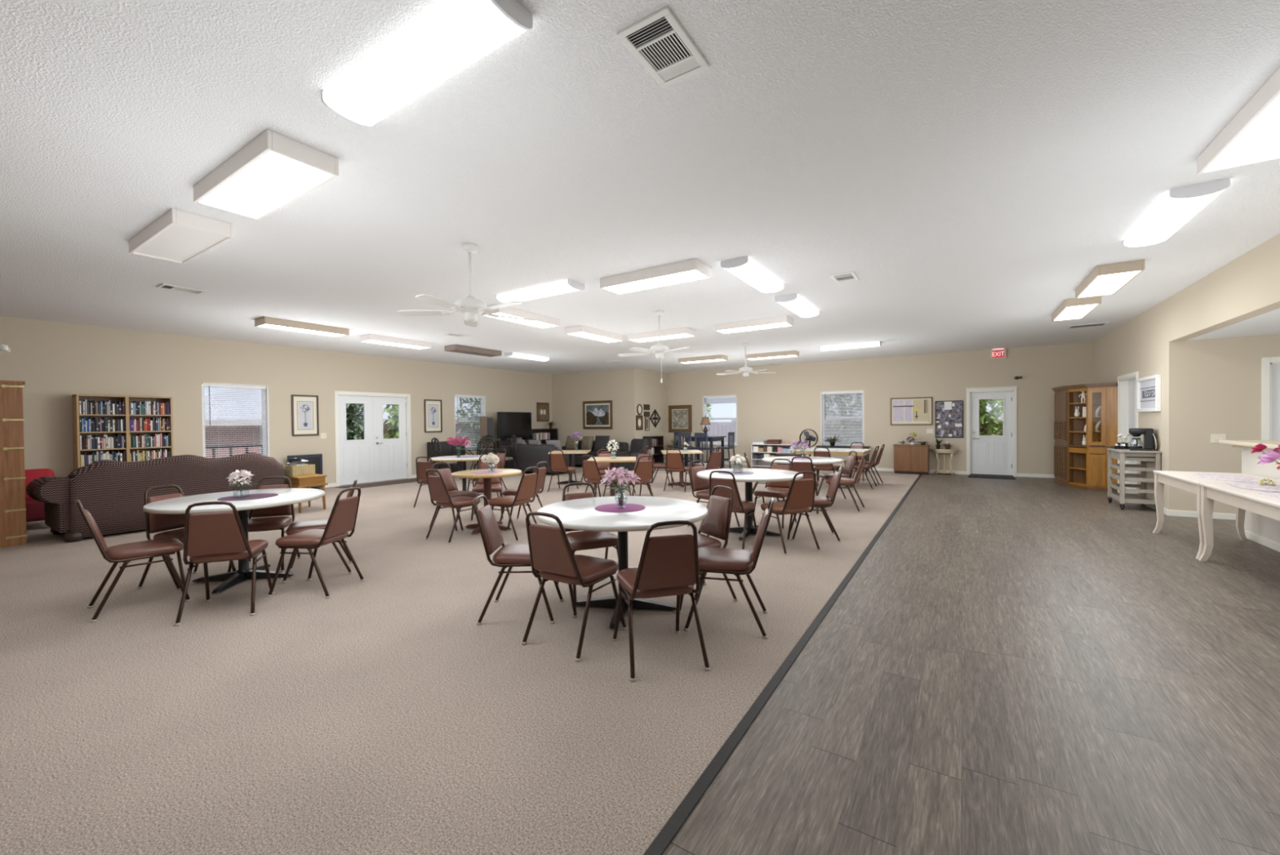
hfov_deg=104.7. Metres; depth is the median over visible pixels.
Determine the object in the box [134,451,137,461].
book
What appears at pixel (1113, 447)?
serving tray
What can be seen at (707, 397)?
window blind
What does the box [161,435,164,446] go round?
book
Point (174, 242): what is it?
diffuser
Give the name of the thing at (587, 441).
cushion
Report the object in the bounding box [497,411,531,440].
television
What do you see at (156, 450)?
book
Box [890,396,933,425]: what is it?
picture
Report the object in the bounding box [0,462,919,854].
floor
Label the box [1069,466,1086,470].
shelf
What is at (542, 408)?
print
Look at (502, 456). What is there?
banquet chair
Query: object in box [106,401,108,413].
book
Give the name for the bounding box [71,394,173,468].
bookcase
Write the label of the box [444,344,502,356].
ceiling light
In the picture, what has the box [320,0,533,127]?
ceiling light
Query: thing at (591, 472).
banquet chair
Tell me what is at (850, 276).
ceiling vent
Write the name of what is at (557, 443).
cushion
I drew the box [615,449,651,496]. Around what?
banquet chair
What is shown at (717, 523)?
banquet chair
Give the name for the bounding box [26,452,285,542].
sofa
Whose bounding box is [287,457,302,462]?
magazine
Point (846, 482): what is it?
banquet chair
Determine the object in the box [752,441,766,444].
game box
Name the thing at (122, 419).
book
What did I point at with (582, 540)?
banquet chair
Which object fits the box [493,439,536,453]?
stand
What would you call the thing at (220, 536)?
banquet chair
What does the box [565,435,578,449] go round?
cushion
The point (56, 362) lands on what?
wall
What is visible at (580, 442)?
cushion
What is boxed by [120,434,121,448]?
book
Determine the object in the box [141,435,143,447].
book
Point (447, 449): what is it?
sofa
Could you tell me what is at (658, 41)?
ceiling vent
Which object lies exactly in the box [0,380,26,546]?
tall cabinet
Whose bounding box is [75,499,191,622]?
banquet chair
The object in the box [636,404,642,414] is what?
oval mirror
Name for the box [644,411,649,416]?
picture
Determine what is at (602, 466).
banquet chair
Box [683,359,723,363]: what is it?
diffuser
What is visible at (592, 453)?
seat cushion
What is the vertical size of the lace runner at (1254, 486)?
0.003 m
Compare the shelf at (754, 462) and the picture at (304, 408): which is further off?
the shelf at (754, 462)
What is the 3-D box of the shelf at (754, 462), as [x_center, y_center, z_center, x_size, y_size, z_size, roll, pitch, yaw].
[3.969,0.836,14.602,1.240,0.700,0.510,0,1,33]
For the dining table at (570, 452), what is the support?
on the floor
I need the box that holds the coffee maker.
[1128,427,1153,450]
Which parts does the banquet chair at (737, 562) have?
leg, leg, seat, frame, leg, leg, backrest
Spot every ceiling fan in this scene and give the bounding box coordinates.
[397,242,537,326]
[617,310,701,382]
[716,342,776,376]
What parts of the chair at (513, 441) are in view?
frame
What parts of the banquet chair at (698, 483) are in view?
frame, backrest, seat, leg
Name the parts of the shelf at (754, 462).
panel, shelf, shelf, shelf, panel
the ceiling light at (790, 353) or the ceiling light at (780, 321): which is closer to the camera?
the ceiling light at (780, 321)
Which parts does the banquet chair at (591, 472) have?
backrest, frame, seat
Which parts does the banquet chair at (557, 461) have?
leg, backrest, frame, seat, leg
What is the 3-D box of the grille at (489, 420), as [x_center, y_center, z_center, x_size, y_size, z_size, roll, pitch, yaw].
[-4.328,0.047,14.278,0.015,0.660,0.220,0,1,33]
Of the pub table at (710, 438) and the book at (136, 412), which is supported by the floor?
the pub table at (710, 438)
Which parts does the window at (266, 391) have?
meeting rail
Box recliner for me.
[612,438,648,471]
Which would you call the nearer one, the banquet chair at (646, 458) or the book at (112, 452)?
the book at (112, 452)
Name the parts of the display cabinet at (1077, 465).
panel door, rail, waist moulding, crown moulding, crown moulding, glazed door, door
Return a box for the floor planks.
[662,472,1279,854]
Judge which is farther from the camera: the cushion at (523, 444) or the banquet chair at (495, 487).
the cushion at (523, 444)
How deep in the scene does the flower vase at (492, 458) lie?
6.48 m
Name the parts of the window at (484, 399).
meeting rail, frame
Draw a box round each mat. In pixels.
[334,477,419,488]
[968,475,1015,479]
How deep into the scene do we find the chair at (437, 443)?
12.13 m
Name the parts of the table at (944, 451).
leg, leg, leg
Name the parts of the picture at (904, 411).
painted pane, painted trim, painted lampshade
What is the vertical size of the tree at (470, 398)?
4.515 m
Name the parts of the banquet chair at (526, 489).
seat, leg, leg, frame, backrest, leg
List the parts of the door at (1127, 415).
panel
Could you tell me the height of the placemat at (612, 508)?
0.004 m
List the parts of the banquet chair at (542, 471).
leg, leg, seat, frame, leg, leg, backrest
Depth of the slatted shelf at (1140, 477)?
7.42 m
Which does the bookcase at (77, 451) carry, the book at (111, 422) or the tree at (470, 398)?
the book at (111, 422)
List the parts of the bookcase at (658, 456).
panel, panel, panel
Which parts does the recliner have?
armrest, seat, armrest, backrest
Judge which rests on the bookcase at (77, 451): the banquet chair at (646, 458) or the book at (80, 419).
the book at (80, 419)
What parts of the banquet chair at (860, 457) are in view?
backrest, frame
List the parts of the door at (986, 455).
panel, panel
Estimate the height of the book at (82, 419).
0.209 m
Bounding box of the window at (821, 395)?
[820,390,864,447]
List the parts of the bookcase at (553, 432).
panel, panel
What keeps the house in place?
on the ground
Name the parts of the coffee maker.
plate, water tank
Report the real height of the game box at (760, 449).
0.114 m
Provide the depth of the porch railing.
10.97 m
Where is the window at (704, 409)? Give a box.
[702,394,737,445]
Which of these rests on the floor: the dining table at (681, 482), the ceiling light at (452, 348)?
the dining table at (681, 482)
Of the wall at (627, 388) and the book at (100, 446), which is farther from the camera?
the wall at (627, 388)
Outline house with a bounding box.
[731,394,1003,443]
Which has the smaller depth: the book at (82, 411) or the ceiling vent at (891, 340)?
the book at (82, 411)
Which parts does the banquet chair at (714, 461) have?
seat, backrest, frame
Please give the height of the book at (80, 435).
0.219 m
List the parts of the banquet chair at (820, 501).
leg, leg, seat, leg, frame, leg, backrest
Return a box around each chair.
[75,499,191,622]
[137,484,236,588]
[173,501,274,626]
[227,475,301,572]
[266,486,364,598]
[281,478,357,582]
[413,456,452,507]
[425,469,479,543]
[428,462,478,532]
[431,437,461,479]
[466,453,498,497]
[471,457,504,520]
[472,494,564,624]
[473,436,497,469]
[474,448,506,489]
[479,435,496,454]
[488,466,538,542]
[499,461,547,524]
[505,435,517,469]
[521,511,627,661]
[546,448,578,492]
[557,482,617,600]
[579,446,609,488]
[582,454,617,496]
[594,448,618,496]
[612,520,710,681]
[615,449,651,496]
[620,455,653,496]
[645,445,674,486]
[663,448,691,492]
[673,431,693,466]
[677,432,697,467]
[680,484,737,613]
[684,497,774,638]
[687,460,740,526]
[690,447,722,488]
[693,432,714,464]
[693,445,719,466]
[706,470,757,549]
[715,431,735,468]
[743,451,779,501]
[752,457,796,529]
[760,471,820,555]
[788,456,819,515]
[790,464,843,542]
[813,446,839,487]
[817,450,857,503]
[824,453,866,512]
[844,441,866,481]
[844,445,879,489]
[854,444,884,485]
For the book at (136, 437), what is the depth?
8.30 m
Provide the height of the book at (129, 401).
0.223 m
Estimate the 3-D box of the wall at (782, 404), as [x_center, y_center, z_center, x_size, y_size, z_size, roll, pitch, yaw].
[5.592,-0.354,13.985,11.060,3.060,0.160,0,1,33]
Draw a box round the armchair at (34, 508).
[24,468,54,522]
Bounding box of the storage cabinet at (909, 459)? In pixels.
[893,444,929,474]
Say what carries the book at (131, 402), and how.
on the bookcase at (77, 451)
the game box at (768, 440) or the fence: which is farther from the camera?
the fence
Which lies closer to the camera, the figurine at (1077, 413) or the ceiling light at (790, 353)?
the figurine at (1077, 413)
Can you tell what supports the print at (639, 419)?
attached to the picture at (639, 423)
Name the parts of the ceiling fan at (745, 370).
blade, blade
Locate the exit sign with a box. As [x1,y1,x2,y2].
[990,348,1006,359]
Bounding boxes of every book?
[79,400,80,413]
[79,400,83,413]
[79,417,81,431]
[80,435,81,448]
[80,454,82,466]
[81,417,85,431]
[81,418,83,431]
[81,436,84,448]
[81,453,86,466]
[82,399,87,413]
[82,401,84,413]
[83,436,85,448]
[84,435,89,448]
[84,438,87,448]
[86,400,90,413]
[86,401,88,413]
[86,418,91,431]
[86,420,88,431]
[87,434,91,448]
[88,417,93,431]
[88,454,90,464]
[90,400,94,413]
[90,452,94,462]
[91,434,93,448]
[92,400,96,413]
[92,417,95,431]
[93,435,97,448]
[93,436,95,448]
[93,451,97,461]
[95,418,98,431]
[97,401,102,413]
[97,403,100,413]
[97,435,102,448]
[97,436,100,448]
[97,451,100,460]
[98,450,102,459]
[101,417,105,431]
[101,418,103,431]
[101,434,106,448]
[101,437,103,448]
[102,400,106,413]
[102,403,105,413]
[104,451,108,459]
[105,417,107,431]
[105,435,107,448]
[106,400,110,413]
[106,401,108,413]
[106,436,110,448]
[107,419,110,431]
[109,419,112,431]
[109,436,112,448]
[109,450,114,460]
[110,400,112,413]
[111,419,115,431]
[111,435,115,448]
[112,401,116,414]
[112,403,115,414]
[112,418,117,431]
[114,449,119,461]
[115,433,119,448]
[116,401,120,414]
[116,403,119,414]
[116,418,119,431]
[119,419,123,431]
[120,400,124,414]
[120,402,122,414]
[120,417,124,431]
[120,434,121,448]
[120,450,125,461]
[120,453,122,461]
[121,435,124,448]
[121,435,125,448]
[128,400,130,414]
[128,418,133,431]
[128,419,131,431]
[129,451,135,461]
[130,402,135,414]
[130,403,133,414]
[130,435,133,447]
[132,435,134,447]
[133,400,137,414]
[133,418,136,431]
[134,449,138,461]
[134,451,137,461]
[135,417,140,431]
[135,435,137,447]
[136,434,141,447]
[137,401,141,414]
[137,404,139,414]
[139,417,142,431]
[139,450,144,460]
[141,404,143,414]
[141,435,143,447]
[142,400,146,414]
[142,418,143,431]
[142,433,146,447]
[142,435,145,447]
[143,418,146,431]
[146,401,148,414]
[146,418,149,431]
[146,435,148,447]
[148,401,151,414]
[149,417,155,431]
[150,420,152,431]
[150,435,154,446]
[152,433,156,446]
[153,448,158,457]
[154,417,158,431]
[155,402,157,414]
[156,433,162,446]
[157,417,160,430]
[157,434,159,446]
[158,402,160,414]
[160,418,164,430]
[160,420,163,430]
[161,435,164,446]
[161,435,166,446]
[162,401,167,414]
[164,433,169,446]
[165,418,168,430]
[167,402,169,414]
[532,433,537,439]
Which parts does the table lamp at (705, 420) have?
lamp shade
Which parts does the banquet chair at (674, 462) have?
leg, backrest, seat, frame, leg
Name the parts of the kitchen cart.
post, post, guard rail, guard rail, post, post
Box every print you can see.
[298,401,311,429]
[428,404,437,426]
[537,404,547,419]
[586,404,608,425]
[637,417,641,427]
[645,418,648,428]
[672,408,688,427]
[1140,378,1155,408]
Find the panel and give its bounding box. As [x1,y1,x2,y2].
[287,453,322,488]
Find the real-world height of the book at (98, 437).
0.189 m
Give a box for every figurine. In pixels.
[1074,406,1079,417]
[1079,391,1086,402]
[1081,434,1086,445]
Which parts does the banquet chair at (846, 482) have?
seat, frame, leg, leg, backrest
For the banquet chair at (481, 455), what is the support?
on the floor
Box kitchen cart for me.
[1106,448,1162,511]
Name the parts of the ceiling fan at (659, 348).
blade, blade, blade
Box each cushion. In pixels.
[25,488,34,500]
[435,461,457,464]
[505,456,513,460]
[514,439,526,444]
[523,444,538,445]
[528,440,542,444]
[537,444,555,446]
[545,440,562,449]
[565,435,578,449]
[574,449,593,455]
[577,440,582,449]
[581,435,593,450]
[590,451,599,456]
[593,435,609,451]
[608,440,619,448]
[616,453,629,456]
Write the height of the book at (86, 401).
0.216 m
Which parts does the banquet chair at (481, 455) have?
frame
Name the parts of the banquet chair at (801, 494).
leg, seat, frame, leg, backrest, leg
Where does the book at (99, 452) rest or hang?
on the bookcase at (77, 451)
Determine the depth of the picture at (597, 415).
16.06 m
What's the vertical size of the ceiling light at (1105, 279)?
0.110 m
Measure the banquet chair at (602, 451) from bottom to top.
0.867 m
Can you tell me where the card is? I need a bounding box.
[1082,406,1086,417]
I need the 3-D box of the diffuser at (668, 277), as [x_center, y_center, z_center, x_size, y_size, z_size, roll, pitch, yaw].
[0.158,-1.625,5.542,1.196,0.012,0.336,0,1,33]
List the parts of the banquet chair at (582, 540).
leg, backrest, frame, seat, leg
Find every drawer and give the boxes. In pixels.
[1069,447,1086,453]
[1088,447,1105,453]
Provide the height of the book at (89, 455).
0.178 m
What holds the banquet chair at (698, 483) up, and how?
on the floor
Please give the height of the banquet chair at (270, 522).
0.867 m
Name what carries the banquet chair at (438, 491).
on the floor
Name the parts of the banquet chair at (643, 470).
seat, frame, backrest, leg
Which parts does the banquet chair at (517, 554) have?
backrest, leg, frame, leg, seat, leg, leg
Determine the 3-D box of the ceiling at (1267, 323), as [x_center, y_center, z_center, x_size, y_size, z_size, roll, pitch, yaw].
[5.343,-1.156,-0.001,3.750,0.120,14.170,0,1,33]
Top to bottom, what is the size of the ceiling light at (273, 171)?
0.110 m
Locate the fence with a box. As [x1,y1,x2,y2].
[706,422,736,442]
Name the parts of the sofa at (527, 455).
seat, armrest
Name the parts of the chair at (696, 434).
leg, rail, seat, leg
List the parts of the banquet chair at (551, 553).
leg, backrest, frame, leg, seat, leg, leg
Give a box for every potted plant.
[546,421,555,428]
[822,435,841,445]
[916,440,930,444]
[934,435,942,448]
[942,440,952,448]
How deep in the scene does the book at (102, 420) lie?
7.97 m
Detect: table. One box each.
[142,488,324,593]
[284,473,328,512]
[429,454,497,495]
[451,468,521,534]
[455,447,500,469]
[536,495,707,629]
[548,449,590,484]
[586,456,635,496]
[661,449,702,487]
[666,444,684,462]
[684,435,726,467]
[696,467,803,540]
[762,456,843,501]
[775,452,806,465]
[795,447,871,487]
[815,444,871,471]
[930,448,959,474]
[1152,470,1279,559]
[1198,482,1279,560]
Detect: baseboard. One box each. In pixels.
[319,468,476,488]
[683,460,1054,478]
[1144,503,1168,515]
[1168,509,1235,519]
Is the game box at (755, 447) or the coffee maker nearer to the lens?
the coffee maker
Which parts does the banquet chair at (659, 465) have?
backrest, frame, seat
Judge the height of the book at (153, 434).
0.224 m
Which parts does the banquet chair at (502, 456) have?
backrest, frame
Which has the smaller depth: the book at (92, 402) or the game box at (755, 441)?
the book at (92, 402)
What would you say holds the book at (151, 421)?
on the bookcase at (77, 451)
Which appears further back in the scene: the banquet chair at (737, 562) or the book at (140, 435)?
the book at (140, 435)
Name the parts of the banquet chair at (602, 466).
seat, backrest, frame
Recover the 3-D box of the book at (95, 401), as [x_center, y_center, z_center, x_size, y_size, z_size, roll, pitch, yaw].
[-8.784,-0.323,7.953,0.200,0.226,0.016,0,1,33]
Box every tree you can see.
[346,403,364,439]
[382,404,398,438]
[456,397,480,446]
[706,404,713,422]
[824,392,862,444]
[978,391,1003,435]
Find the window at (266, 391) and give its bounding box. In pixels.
[201,382,269,457]
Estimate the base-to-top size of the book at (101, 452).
0.234 m
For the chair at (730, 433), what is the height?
1.072 m
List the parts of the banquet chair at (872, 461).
seat, frame, leg, leg, backrest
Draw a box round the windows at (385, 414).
[204,387,480,457]
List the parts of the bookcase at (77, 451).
panel, shelf, shelf, shelf, panel, shelf, shelf, shelf, panel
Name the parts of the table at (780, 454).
lid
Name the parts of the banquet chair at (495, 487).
leg, seat, frame, backrest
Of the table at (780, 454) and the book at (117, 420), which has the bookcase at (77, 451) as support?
the book at (117, 420)
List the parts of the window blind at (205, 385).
head rail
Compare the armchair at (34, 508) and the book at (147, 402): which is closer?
the armchair at (34, 508)
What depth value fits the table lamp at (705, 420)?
14.74 m
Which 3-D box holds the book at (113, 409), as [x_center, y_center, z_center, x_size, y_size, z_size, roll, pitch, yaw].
[-8.675,-0.301,8.123,0.181,0.176,0.023,0,1,33]
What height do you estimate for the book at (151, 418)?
0.232 m
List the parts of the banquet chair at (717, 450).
seat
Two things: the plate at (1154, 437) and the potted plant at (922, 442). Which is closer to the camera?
the plate at (1154, 437)
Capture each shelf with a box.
[751,443,797,466]
[933,471,955,473]
[1069,402,1086,404]
[1069,431,1086,432]
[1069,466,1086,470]
[1069,481,1086,484]
[1109,472,1154,482]
[1109,492,1155,504]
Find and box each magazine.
[286,462,306,465]
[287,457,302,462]
[293,458,308,463]
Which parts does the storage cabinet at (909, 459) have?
door, door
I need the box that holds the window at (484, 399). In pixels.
[454,394,485,449]
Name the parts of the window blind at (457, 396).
head rail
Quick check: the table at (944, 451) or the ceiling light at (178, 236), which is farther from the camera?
the table at (944, 451)
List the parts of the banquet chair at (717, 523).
leg, seat, backrest, frame, leg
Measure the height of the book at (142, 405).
0.176 m
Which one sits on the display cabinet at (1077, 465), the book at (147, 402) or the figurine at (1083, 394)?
the figurine at (1083, 394)
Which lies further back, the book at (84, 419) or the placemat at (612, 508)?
the book at (84, 419)
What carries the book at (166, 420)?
on the bookcase at (77, 451)
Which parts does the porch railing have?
rail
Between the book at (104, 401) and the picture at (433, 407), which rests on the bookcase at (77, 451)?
the book at (104, 401)
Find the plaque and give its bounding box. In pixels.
[649,408,660,427]
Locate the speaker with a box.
[480,416,493,454]
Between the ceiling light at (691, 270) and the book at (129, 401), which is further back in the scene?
the book at (129, 401)
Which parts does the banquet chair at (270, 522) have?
leg, seat frame, seat, backrest, frame, leg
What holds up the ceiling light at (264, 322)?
attached to the ceiling at (971, 163)
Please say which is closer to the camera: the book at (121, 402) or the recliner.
the book at (121, 402)
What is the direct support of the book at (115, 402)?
on the bookcase at (77, 451)
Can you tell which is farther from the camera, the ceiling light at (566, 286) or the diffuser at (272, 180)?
the ceiling light at (566, 286)
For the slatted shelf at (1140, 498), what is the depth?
7.55 m
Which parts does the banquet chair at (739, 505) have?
backrest, frame, seat, leg, leg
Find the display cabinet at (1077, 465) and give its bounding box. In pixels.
[1051,382,1117,492]
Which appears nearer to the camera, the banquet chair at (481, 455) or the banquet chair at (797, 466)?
the banquet chair at (797, 466)
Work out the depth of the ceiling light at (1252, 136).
2.79 m
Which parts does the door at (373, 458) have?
panel, panel, panel, panel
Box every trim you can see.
[643,474,921,854]
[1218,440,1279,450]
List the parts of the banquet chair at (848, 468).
leg, seat, leg, backrest, frame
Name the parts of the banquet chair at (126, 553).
backrest, leg, leg, frame, seat, leg, leg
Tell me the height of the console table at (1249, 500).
0.750 m
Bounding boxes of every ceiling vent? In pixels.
[155,283,206,294]
[443,332,471,337]
[606,360,622,362]
[616,6,709,87]
[830,271,858,283]
[884,337,901,341]
[1066,321,1109,328]
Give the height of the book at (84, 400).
0.233 m
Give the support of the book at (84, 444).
on the bookcase at (77, 451)
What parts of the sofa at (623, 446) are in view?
seat, armrest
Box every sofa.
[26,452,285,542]
[426,440,465,472]
[499,443,575,475]
[561,440,628,465]
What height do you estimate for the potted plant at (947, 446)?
0.202 m
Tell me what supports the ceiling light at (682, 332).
attached to the ceiling at (971, 163)
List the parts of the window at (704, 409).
meeting rail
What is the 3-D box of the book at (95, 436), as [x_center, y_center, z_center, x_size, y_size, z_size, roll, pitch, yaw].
[-8.782,0.234,7.962,0.192,0.219,0.021,0,1,33]
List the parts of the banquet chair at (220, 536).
leg, leg, backrest, seat frame, frame, seat, leg, leg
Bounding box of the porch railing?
[205,444,262,457]
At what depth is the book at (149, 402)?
8.43 m
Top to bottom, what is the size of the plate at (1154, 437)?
0.257 m
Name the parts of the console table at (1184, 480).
leg, leg, leg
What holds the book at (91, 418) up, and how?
on the bookcase at (77, 451)
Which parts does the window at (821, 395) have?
meeting rail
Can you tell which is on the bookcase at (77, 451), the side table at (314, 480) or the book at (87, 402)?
the book at (87, 402)
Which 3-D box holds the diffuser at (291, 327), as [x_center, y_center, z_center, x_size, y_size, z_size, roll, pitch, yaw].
[-5.538,-1.596,8.153,0.336,0.012,1.196,0,1,33]
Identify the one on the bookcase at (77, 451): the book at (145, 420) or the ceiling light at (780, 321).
the book at (145, 420)
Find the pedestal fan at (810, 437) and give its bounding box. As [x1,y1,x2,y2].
[799,428,817,475]
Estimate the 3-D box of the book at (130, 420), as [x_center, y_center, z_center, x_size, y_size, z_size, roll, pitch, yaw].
[-8.550,-0.035,8.273,0.159,0.194,0.021,0,1,33]
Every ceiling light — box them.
[128,208,233,263]
[193,128,338,220]
[254,316,349,337]
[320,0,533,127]
[359,333,431,349]
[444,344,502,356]
[480,306,559,328]
[495,279,585,302]
[503,351,549,361]
[565,324,623,342]
[600,258,711,294]
[628,327,695,342]
[678,354,727,364]
[714,315,793,333]
[720,256,784,293]
[746,350,799,359]
[774,293,819,317]
[819,341,881,351]
[1051,295,1101,321]
[1075,259,1144,298]
[1123,178,1230,247]
[1196,66,1279,174]
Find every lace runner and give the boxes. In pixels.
[1192,473,1268,482]
[1226,482,1279,491]
[1257,491,1279,498]
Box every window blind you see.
[202,383,266,457]
[454,395,484,448]
[703,395,736,404]
[822,391,863,445]
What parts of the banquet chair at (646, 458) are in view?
backrest, frame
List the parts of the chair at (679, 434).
rail, seat, leg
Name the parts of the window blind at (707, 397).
head rail, rail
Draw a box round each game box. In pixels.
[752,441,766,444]
[753,445,761,451]
[754,440,767,442]
[758,447,763,451]
[763,446,767,451]
[764,453,772,457]
[766,441,782,444]
[767,439,782,441]
[767,445,775,452]
[772,448,777,452]
[777,446,785,452]
[782,448,786,452]
[786,448,792,452]
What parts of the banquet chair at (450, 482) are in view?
leg, backrest, leg, frame, seat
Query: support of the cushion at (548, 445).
on the sofa at (527, 455)
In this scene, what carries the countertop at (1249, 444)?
attached to the wall at (1263, 526)
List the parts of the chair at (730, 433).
seat, leg, leg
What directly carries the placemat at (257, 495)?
on the dining table at (286, 496)
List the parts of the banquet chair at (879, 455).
seat, leg, leg, frame, backrest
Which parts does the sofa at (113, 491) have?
arm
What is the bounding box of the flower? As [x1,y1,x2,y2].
[1258,478,1276,485]
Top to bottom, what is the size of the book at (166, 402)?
0.222 m
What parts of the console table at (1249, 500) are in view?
leg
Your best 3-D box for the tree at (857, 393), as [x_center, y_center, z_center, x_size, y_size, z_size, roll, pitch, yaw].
[7.545,-0.547,18.476,2.889,4.308,2.888,-1,1,1]
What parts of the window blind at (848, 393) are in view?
head rail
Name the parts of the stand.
door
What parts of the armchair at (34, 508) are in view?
seat, backrest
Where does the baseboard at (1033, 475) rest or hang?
attached to the wall at (782, 404)
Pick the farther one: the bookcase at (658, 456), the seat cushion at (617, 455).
the bookcase at (658, 456)
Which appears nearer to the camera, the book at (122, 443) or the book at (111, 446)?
the book at (111, 446)
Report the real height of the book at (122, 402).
0.219 m
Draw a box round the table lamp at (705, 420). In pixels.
[700,415,711,432]
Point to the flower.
(1264, 479)
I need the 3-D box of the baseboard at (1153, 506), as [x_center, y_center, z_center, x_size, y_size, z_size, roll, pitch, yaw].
[8.740,1.160,8.977,0.014,0.085,4.864,0,1,33]
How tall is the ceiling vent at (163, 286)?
0.012 m
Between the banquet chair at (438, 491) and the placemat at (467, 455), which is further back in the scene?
the placemat at (467, 455)
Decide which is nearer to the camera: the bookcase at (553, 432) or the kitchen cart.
the kitchen cart
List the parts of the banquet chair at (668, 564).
leg, leg, seat, frame, backrest, leg, leg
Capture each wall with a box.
[0,315,552,483]
[551,368,666,460]
[666,342,1092,474]
[1092,233,1279,511]
[1185,333,1279,513]
[1241,448,1279,551]
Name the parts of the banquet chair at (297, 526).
leg, leg, seat, leg, leg, backrest, frame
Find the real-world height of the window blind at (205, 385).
1.525 m
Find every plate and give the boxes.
[320,432,326,438]
[926,428,933,433]
[1152,433,1156,449]
[1210,434,1226,442]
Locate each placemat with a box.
[217,493,278,500]
[454,455,475,457]
[471,470,502,473]
[595,502,644,512]
[718,471,754,475]
[786,457,809,459]
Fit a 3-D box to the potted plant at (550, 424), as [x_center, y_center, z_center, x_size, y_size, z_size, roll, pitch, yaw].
[-3.008,-0.090,16.697,0.401,0.250,0.332,-1,1,5]
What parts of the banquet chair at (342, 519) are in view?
leg, seat, leg, leg, frame, backrest, leg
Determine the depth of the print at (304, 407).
10.68 m
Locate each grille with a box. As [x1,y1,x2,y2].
[486,417,493,440]
[799,428,817,447]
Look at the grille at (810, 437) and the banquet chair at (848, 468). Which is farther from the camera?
the grille at (810, 437)
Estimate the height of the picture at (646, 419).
0.440 m
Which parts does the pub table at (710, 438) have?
leg, leg, leg, leg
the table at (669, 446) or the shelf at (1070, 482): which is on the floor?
the table at (669, 446)
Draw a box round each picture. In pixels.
[291,394,319,435]
[423,399,442,432]
[536,402,549,421]
[582,400,613,429]
[635,415,643,430]
[643,404,649,409]
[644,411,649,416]
[644,417,649,430]
[668,404,692,432]
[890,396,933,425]
[934,400,963,437]
[1136,373,1160,412]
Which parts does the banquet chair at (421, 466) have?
leg, seat, backrest, frame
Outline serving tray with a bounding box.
[1111,446,1130,448]
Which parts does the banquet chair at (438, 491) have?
leg, backrest, frame, leg, seat, leg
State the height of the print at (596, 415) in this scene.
0.650 m
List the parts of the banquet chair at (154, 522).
leg, frame, seat, backrest, leg, leg, leg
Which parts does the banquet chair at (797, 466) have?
backrest, frame, leg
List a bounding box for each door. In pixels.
[333,391,411,486]
[965,386,1017,476]
[1117,371,1137,493]
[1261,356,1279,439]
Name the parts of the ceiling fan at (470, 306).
blade, blade, blade, blade, blade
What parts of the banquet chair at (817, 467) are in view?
backrest, frame, seat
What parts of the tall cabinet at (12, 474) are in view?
cornice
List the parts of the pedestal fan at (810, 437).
blade, blade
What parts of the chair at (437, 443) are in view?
frame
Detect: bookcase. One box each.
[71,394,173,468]
[527,428,557,444]
[643,435,663,463]
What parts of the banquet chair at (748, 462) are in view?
frame, backrest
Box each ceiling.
[0,0,1279,374]
[1186,307,1279,340]
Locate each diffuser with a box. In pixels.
[134,223,226,262]
[200,151,330,217]
[259,324,343,336]
[365,339,426,348]
[448,349,496,355]
[487,312,555,327]
[569,332,617,342]
[604,270,706,293]
[631,333,691,342]
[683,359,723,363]
[719,322,789,333]
[747,355,795,359]
[1054,303,1097,319]
[1078,271,1138,297]
[1205,94,1279,169]
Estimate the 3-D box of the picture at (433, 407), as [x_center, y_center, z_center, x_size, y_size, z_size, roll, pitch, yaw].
[-5.553,-0.308,13.278,0.030,0.880,0.520,0,1,33]
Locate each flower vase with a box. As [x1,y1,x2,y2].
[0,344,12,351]
[226,469,257,495]
[446,435,471,456]
[480,452,499,470]
[571,431,581,450]
[599,466,641,505]
[606,440,618,457]
[728,453,746,472]
[790,440,810,456]
[906,432,918,444]
[1115,432,1133,447]
[1251,443,1279,469]
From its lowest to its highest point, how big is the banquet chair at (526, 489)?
0.867 m
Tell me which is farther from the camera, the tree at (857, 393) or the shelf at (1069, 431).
the tree at (857, 393)
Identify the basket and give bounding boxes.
[284,463,315,476]
[1131,434,1141,436]
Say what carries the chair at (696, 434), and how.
on the floor
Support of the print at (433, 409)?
attached to the picture at (433, 407)
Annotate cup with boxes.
[1114,442,1120,447]
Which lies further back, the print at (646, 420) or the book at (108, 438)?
the print at (646, 420)
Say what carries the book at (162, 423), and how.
on the bookcase at (77, 451)
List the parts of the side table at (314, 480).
leg, leg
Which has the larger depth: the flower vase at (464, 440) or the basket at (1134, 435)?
the flower vase at (464, 440)
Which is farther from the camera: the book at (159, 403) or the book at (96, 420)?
the book at (159, 403)
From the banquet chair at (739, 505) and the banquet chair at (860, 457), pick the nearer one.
the banquet chair at (739, 505)
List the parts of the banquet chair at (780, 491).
leg, seat, frame, backrest, leg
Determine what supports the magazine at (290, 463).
on the basket at (308, 468)
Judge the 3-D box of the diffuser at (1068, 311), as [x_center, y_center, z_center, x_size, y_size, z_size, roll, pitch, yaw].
[6.489,-1.713,7.382,0.336,0.012,1.196,0,1,33]
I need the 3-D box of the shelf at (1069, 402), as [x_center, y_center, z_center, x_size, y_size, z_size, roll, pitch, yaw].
[8.700,-0.474,9.661,0.265,0.022,0.411,-1,1,4]

